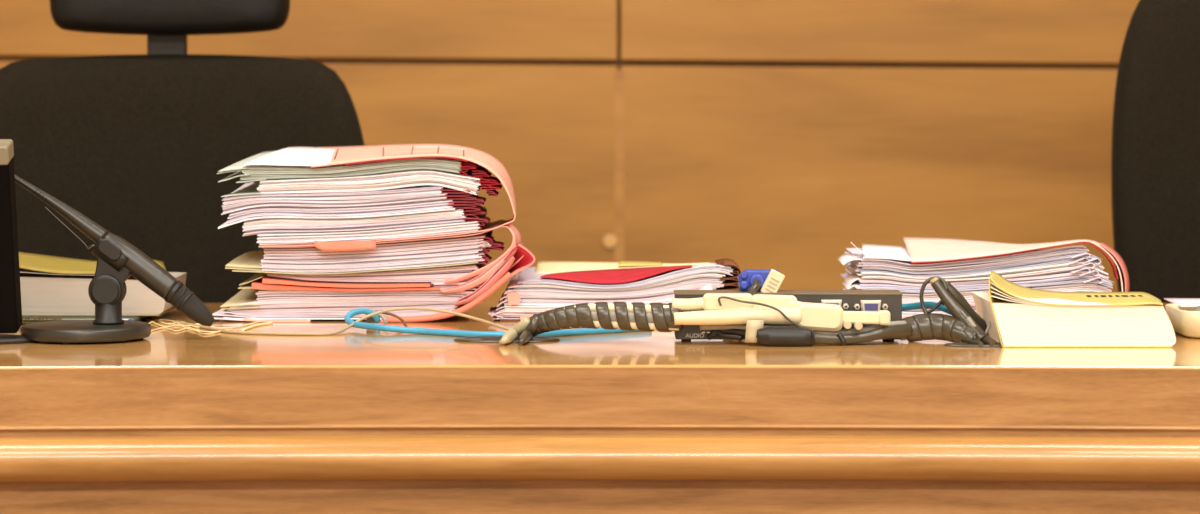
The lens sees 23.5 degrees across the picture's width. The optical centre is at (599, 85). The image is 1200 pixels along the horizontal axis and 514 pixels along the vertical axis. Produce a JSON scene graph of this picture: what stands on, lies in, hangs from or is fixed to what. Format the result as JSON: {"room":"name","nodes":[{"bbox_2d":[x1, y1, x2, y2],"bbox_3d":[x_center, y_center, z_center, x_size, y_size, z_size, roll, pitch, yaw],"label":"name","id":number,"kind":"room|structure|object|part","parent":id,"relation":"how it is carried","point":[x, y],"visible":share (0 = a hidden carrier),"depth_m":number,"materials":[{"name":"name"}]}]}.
{"room":"courtroom","nodes":[
{"label":"courtroom","id":0,"kind":"room"},
{"bbox_2d":[0,0,1139,302],"bbox_3d":[0.000,-0.519,5.090,8.000,3.100,0.119,0,0,0],"label":"wall","id":1,"kind":"structure","parent":0,"point":[780,135],"depth_m":5.04,"materials":[{"name":"brown wood"}]},
{"bbox_3d":[-0.592,-0.355,5.047,1.244,0.619,0.018,0,0,0],"label":"wall panel","id":2,"kind":"part","parent":1,"relation":"part of","materials":[{"name":"brown wood"}]},
{"bbox_3d":[-0.592,0.265,5.047,1.244,0.619,0.018,0,0,0],"label":"wall panel","id":3,"kind":"part","parent":1,"relation":"part of","materials":[{"name":"brown wood"}]},
{"bbox_3d":[0.658,0.275,5.047,1.244,0.619,0.018,0,0,0],"label":"wall panel","id":4,"kind":"part","parent":1,"relation":"part of","materials":[{"name":"brown wood"}]},
{"bbox_3d":[0.658,-0.345,5.047,1.244,0.619,0.018,0,0,0],"label":"wall panel","id":5,"kind":"part","parent":1,"relation":"part of","materials":[{"name":"brown wood"}]},
{"bbox_3d":[0.000,1.081,0.975,8.000,0.100,8.350,0,0,0],"label":"floor","id":6,"kind":"structure","parent":0,"visible":0},
{"bbox_2d":[0,0,364,302],"bbox_3d":[-0.596,0.413,3.757,0.587,1.235,0.565,0,0,0],"label":"office chair","id":7,"kind":"object","parent":6,"relation":"on","point":[137,145],"visible":0.42,"depth_m":3.93,"materials":[{"name":"black fabric"}]},
{"bbox_3d":[-0.599,-0.057,3.988,0.054,0.097,0.016,0,0,0],"label":"headrest post","id":8,"kind":"part","parent":7,"relation":"part of","materials":[{"name":"black plastic"}]},
{"bbox_2d":[0,303,1199,513],"bbox_3d":[0.000,0.650,3.158,3.800,0.759,0.885,0,0,0],"label":"desk","id":9,"kind":"object","parent":6,"relation":"on","point":[354,420],"visible":0.95,"depth_m":2.79,"materials":[{"name":"brown wood"}]},
{"bbox_2d":[0,139,35,343],"bbox_3d":[-0.843,0.163,3.033,0.492,0.216,0.128,0,0,0],"label":"monitor","id":10,"kind":"object","parent":9,"relation":"on","point":[10,288],"visible":1,"depth_m":3.01,"materials":[{"name":"plastic"}]},
{"bbox_2d":[22,315,149,324],"bbox_3d":[-0.642,0.265,3.350,0.233,0.011,0.180,0,0,0],"label":"notebook","id":11,"kind":"object","parent":9,"relation":"on","point":[25,319],"visible":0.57,"depth_m":3.26,"materials":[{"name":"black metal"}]},
{"bbox_2d":[22,315,61,322],"bbox_3d":[-0.674,0.264,3.261,0.129,0.009,0.002,0,0,0],"label":"print","id":12,"kind":"object","parent":11,"relation":"attached to","point":[25,319],"depth_m":3.26},
{"bbox_2d":[19,252,186,315],"bbox_3d":[-0.624,0.227,3.364,0.281,0.072,0.153,0,0,0],"label":"book","id":13,"kind":"object","parent":11,"relation":"on","point":[50,285],"visible":0.57,"depth_m":3.29,"materials":[{"name":"white paper"}]},
{"bbox_2d":[14,174,214,343],"bbox_3d":[-0.632,0.163,3.124,0.432,0.216,0.138,0,0,28],"label":"microphone","id":14,"kind":"object","parent":9,"relation":"on","point":[118,260],"visible":0.98,"depth_m":3.07,"materials":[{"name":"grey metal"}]},
{"bbox_3d":[-0.526,0.234,3.080,0.033,0.040,0.033,0,0,0],"label":"post","id":15,"kind":"part","parent":14,"relation":"part of","materials":[{"name":"plastic"}]},
{"bbox_3d":[-0.521,0.199,3.080,0.042,0.042,0.019,0,0,0],"label":"clip stem","id":16,"kind":"part","parent":14,"relation":"part of","materials":[{"name":"plastic"}]},
{"bbox_2d":[169,285,214,326],"bbox_3d":[-0.436,0.235,3.080,0.050,0.045,0.026,0,0,0],"label":"grille","id":17,"kind":"object","parent":14,"relation":"attached to","point":[185,301],"depth_m":3.07,"materials":[{"name":"plastic"}]},
{"bbox_2d":[144,318,260,334],"bbox_3d":[-0.515,0.270,3.260,0.256,0.002,0.178,0,0,21],"label":"string","id":18,"kind":"object","parent":9,"relation":"on","point":[188,327],"visible":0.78,"depth_m":3.23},
{"bbox_2d":[242,322,272,330],"bbox_3d":[-0.387,0.270,3.229,0.009,0.003,0.098,0,0,13],"label":"cord","id":19,"kind":"object","parent":9,"relation":"on","point":[266,323],"visible":0.99,"depth_m":3.24,"materials":[{"name":"beige plastic"}]},
{"bbox_2d":[175,307,509,335],"bbox_3d":[-0.284,0.259,3.174,0.446,0.025,0.119,0,0,15],"label":"cable","id":20,"kind":"object","parent":9,"relation":"on","point":[399,308],"visible":0.94,"depth_m":3.18,"materials":[{"name":"beige plastic"}]},
{"bbox_2d":[212,244,534,321],"bbox_3d":[-0.260,0.226,3.414,0.374,0.090,0.236,0,0,0],"label":"file","id":21,"kind":"object","parent":9,"relation":"on","point":[255,305],"visible":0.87,"depth_m":3.31,"materials":[{"name":"white paper"}]},
{"bbox_2d":[238,243,522,293],"bbox_3d":[-0.255,0.212,3.418,0.323,0.057,0.232,0,0,0],"label":"file","id":22,"kind":"object","parent":21,"relation":"on","point":[433,278],"visible":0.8,"depth_m":3.32,"materials":[{"name":"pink paper"}]},
{"bbox_2d":[225,219,521,283],"bbox_3d":[-0.264,0.197,3.419,0.335,0.071,0.229,0,0,0],"label":"file","id":23,"kind":"object","parent":22,"relation":"on","point":[470,248],"visible":0.72,"depth_m":3.31,"materials":[{"name":"white paper"}]},
{"bbox_2d":[217,143,516,250],"bbox_3d":[-0.269,0.131,3.421,0.344,0.120,0.248,0,0,0],"label":"file","id":24,"kind":"object","parent":23,"relation":"on","point":[341,198],"visible":1,"depth_m":3.31,"materials":[{"name":"white paper"}]},
{"bbox_2d":[382,312,407,326],"bbox_3d":[-0.225,0.263,3.241,0.016,0.017,0.059,0,0,-32],"label":"tie","id":25,"kind":"object","parent":9,"relation":"on","point":[386,313],"visible":0.88,"depth_m":3.25,"materials":[{"name":"beige plastic"}]},
{"bbox_2d":[344,308,638,336],"bbox_3d":[-0.125,0.261,3.167,0.343,0.021,0.139,0,0,15],"label":"cable","id":26,"kind":"object","parent":9,"relation":"on","point":[374,319],"visible":0.77,"depth_m":3.14,"materials":[{"name":"blue plastic"}]},
{"bbox_2d":[454,336,559,342],"bbox_3d":[-0.099,0.270,3.067,0.113,0.003,0.060,0,0,0],"label":"cable grommet","id":27,"kind":"object","parent":9,"relation":"attached to","point":[476,339],"visible":0.84,"depth_m":3.06,"materials":[{"name":"black plastic"}]},
{"bbox_2d":[499,302,683,344],"bbox_3d":[-0.008,0.252,3.038,0.194,0.049,0.081,0,0,0],"label":"cable bundle","id":28,"kind":"object","parent":27,"relation":"in","point":[658,316],"visible":1,"depth_m":3.03,"materials":[{"name":"beige plastic"}]},
{"bbox_3d":[0.000,0.359,2.772,3.800,0.043,0.115,0,0,0],"label":"nosing moulding","id":29,"kind":"part","parent":9,"relation":"part of","materials":[{"name":"brown wood"}]},
{"bbox_3d":[0.000,0.706,2.785,3.800,0.649,0.069,0,0,0],"label":"panel","id":30,"kind":"part","parent":9,"relation":"part of","materials":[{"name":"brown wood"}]},
{"bbox_2d":[488,259,740,320],"bbox_3d":[0.018,0.237,3.421,0.294,0.067,0.219,0,0,0],"label":"file","id":31,"kind":"object","parent":9,"relation":"on","point":[549,285],"visible":0.8,"depth_m":3.32,"materials":[{"name":"white paper"}]},
{"bbox_2d":[710,330,742,340],"bbox_3d":[0.132,0.260,3.026,0.036,0.013,0.009,0,0,23],"label":"cable","id":32,"kind":"object","parent":9,"relation":"on","point":[720,334],"visible":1,"depth_m":3.02,"materials":[{"name":"black plastic"}]},
{"bbox_2d":[673,300,889,331],"bbox_3d":[0.190,0.241,3.015,0.227,0.032,0.025,0,0,0],"label":"cable","id":33,"kind":"object","parent":9,"relation":"on","point":[814,316],"visible":1,"depth_m":3.01,"materials":[{"name":"beige plastic"}]},
{"bbox_2d":[672,293,796,310],"bbox_3d":[0.141,0.229,3.024,0.131,0.022,0.017,0,0,0],"label":"cable","id":34,"kind":"object","parent":33,"relation":"on","point":[709,301],"visible":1,"depth_m":3.02,"materials":[{"name":"beige plastic"}]},
{"bbox_2d":[703,293,752,310],"bbox_3d":[0.134,0.227,3.024,0.052,0.018,0.017,0,0,0],"label":"hood","id":35,"kind":"object","parent":34,"relation":"attached to","point":[710,300],"depth_m":3.02,"materials":[{"name":"beige plastic"}]},
{"bbox_2d":[753,294,796,306],"bbox_3d":[0.183,0.229,3.024,0.048,0.021,0.016,0,0,0],"label":"hood","id":36,"kind":"object","parent":34,"relation":"attached to","point":[772,300],"depth_m":3.02,"materials":[{"name":"beige plastic"}]},
{"bbox_2d":[745,320,763,342],"bbox_3d":[0.161,0.255,2.999,0.020,0.024,0.003,0,0,0],"label":"tag","id":37,"kind":"object","parent":33,"relation":"hanging from","point":[752,326],"visible":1,"depth_m":3.00,"materials":[{"name":"beige plastic"}]},
{"bbox_2d":[718,296,800,326],"bbox_3d":[0.169,0.238,3.003,0.092,0.037,0.007,0,0,7],"label":"wire","id":38,"kind":"object","parent":33,"relation":"on","point":[721,297],"visible":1,"depth_m":3.00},
{"bbox_2d":[797,302,843,331],"bbox_3d":[0.230,0.242,3.018,0.051,0.030,0.018,0,0,0],"label":"hood","id":39,"kind":"object","parent":33,"relation":"attached to","point":[814,316],"depth_m":3.01,"materials":[{"name":"beige plastic"}]},
{"bbox_2d":[674,290,902,341],"bbox_3d":[0.200,0.245,3.064,0.241,0.052,0.051,0,0,0],"label":"splitter","id":40,"kind":"object","parent":9,"relation":"on","point":[849,300],"visible":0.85,"depth_m":3.04,"materials":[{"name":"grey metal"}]},
{"bbox_2d":[738,269,778,295],"bbox_3d":[0.169,0.212,3.059,0.043,0.031,0.054,0,0,0],"label":"plug","id":41,"kind":"object","parent":40,"relation":"on","point":[750,280],"visible":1,"depth_m":3.06,"materials":[{"name":"blue plastic"}]},
{"bbox_2d":[760,269,784,292],"bbox_3d":[0.183,0.210,3.056,0.026,0.030,0.013,0,0,0],"label":"plug","id":42,"kind":"object","parent":40,"relation":"on","point":[774,279],"visible":0.93,"depth_m":3.05,"materials":[{"name":"beige plastic"}]},
{"bbox_3d":[0.200,0.220,3.067,0.241,0.002,0.045,0,0,0],"label":"lid","id":43,"kind":"part","parent":40,"relation":"part of","materials":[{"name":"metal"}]},
{"bbox_2d":[700,320,906,334],"bbox_3d":[0.214,0.256,3.025,0.219,0.016,0.027,0,0,-3],"label":"cable","id":44,"kind":"object","parent":9,"relation":"on","point":[733,326],"visible":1,"depth_m":3.02,"materials":[{"name":"plastic"}]},
{"bbox_2d":[707,323,912,346],"bbox_3d":[0.222,0.261,3.015,0.217,0.022,0.054,0,0,-2],"label":"cable","id":45,"kind":"object","parent":9,"relation":"on","point":[770,336],"visible":1,"depth_m":3.00,"materials":[{"name":"plastic"}]},
{"bbox_2d":[902,302,952,315],"bbox_3d":[0.352,0.239,3.100,0.014,0.014,0.089,0,0,-41],"label":"cable","id":46,"kind":"object","parent":9,"relation":"on","point":[910,306],"visible":0.68,"depth_m":3.10,"materials":[{"name":"blue plastic"}]},
{"bbox_2d":[900,313,994,346],"bbox_3d":[0.369,0.258,3.031,0.118,0.034,0.048,0,0,36],"label":"cable bundle","id":47,"kind":"object","parent":9,"relation":"on","point":[931,326],"visible":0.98,"depth_m":3.04,"materials":[{"name":"black plastic"}]},
{"bbox_2d":[919,277,948,313],"bbox_3d":[0.355,0.224,3.058,0.031,0.044,0.009,0,0,0],"label":"wire","id":48,"kind":"object","parent":47,"relation":"on","point":[942,280],"visible":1,"depth_m":3.06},
{"bbox_2d":[930,277,986,340],"bbox_3d":[0.381,0.237,3.034,0.071,0.071,0.022,0,0,42],"label":"cable","id":49,"kind":"object","parent":9,"relation":"on","point":[951,304],"visible":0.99,"depth_m":3.04,"materials":[{"name":"black plastic"}]},
{"bbox_2d":[927,300,943,313],"bbox_3d":[0.356,0.233,3.048,0.020,0.018,0.009,0,0,0],"label":"cable tie","id":50,"kind":"object","parent":49,"relation":"attached to","point":[940,302],"visible":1,"depth_m":3.05,"materials":[{"name":"black plastic"}]},
{"bbox_2d":[946,281,990,334],"bbox_3d":[0.405,0.239,3.074,0.074,0.064,0.053,0,0,-40],"label":"cable","id":51,"kind":"object","parent":9,"relation":"on","point":[953,291],"visible":0.59,"depth_m":3.07,"materials":[{"name":"black plastic"}]},
{"bbox_2d":[944,342,1001,346],"bbox_3d":[0.403,0.270,3.002,0.090,0.003,0.032,0,0,0],"label":"cable grommet","id":52,"kind":"object","parent":9,"relation":"attached to","point":[997,344],"visible":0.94,"depth_m":2.99,"materials":[{"name":"black plastic"}]},
{"bbox_2d":[837,237,1128,317],"bbox_3d":[0.464,0.224,3.416,0.368,0.094,0.219,0,0,0],"label":"file","id":53,"kind":"object","parent":9,"relation":"on","point":[968,265],"visible":0.73,"depth_m":3.32,"materials":[{"name":"white paper"}]},
{"bbox_2d":[972,271,1175,346],"bbox_3d":[0.516,0.235,3.066,0.228,0.073,0.168,0,0,0],"label":"book","id":54,"kind":"object","parent":9,"relation":"on","point":[1018,316],"visible":0.99,"depth_m":2.98,"materials":[{"name":"paper"}]},
{"bbox_2d":[1165,303,1199,338],"bbox_3d":[0.702,0.256,3.132,0.160,0.030,0.115,0,0,0],"label":"bowl","id":55,"kind":"object","parent":9,"relation":"on","point":[1184,321],"visible":0.96,"depth_m":3.09,"materials":[{"name":"white ceramic"}]},
{"bbox_2d":[1164,298,1199,306],"bbox_3d":[0.715,0.243,3.232,0.152,0.003,0.135,0,0,0],"label":"paper sheet","id":56,"kind":"object","parent":55,"relation":"on","point":[1172,300],"visible":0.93,"depth_m":3.26,"materials":[{"name":"white paper"}]},
{"bbox_2d":[1191,306,1199,310],"bbox_3d":[0.658,0.249,3.116,0.048,0.032,0.048,0,0,0],"label":"holder","id":57,"kind":"object","parent":55,"relation":"in","point":[1198,307],"visible":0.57,"depth_m":3.11,"materials":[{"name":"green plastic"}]},
{"bbox_2d":[1111,0,1199,302],"bbox_3d":[0.983,0.357,3.757,0.587,1.346,0.565,0,0,0],"label":"office chair","id":58,"kind":"object","parent":6,"relation":"on","point":[1155,157],"visible":0.56,"depth_m":3.91,"materials":[{"name":"black fabric"}]}
]}

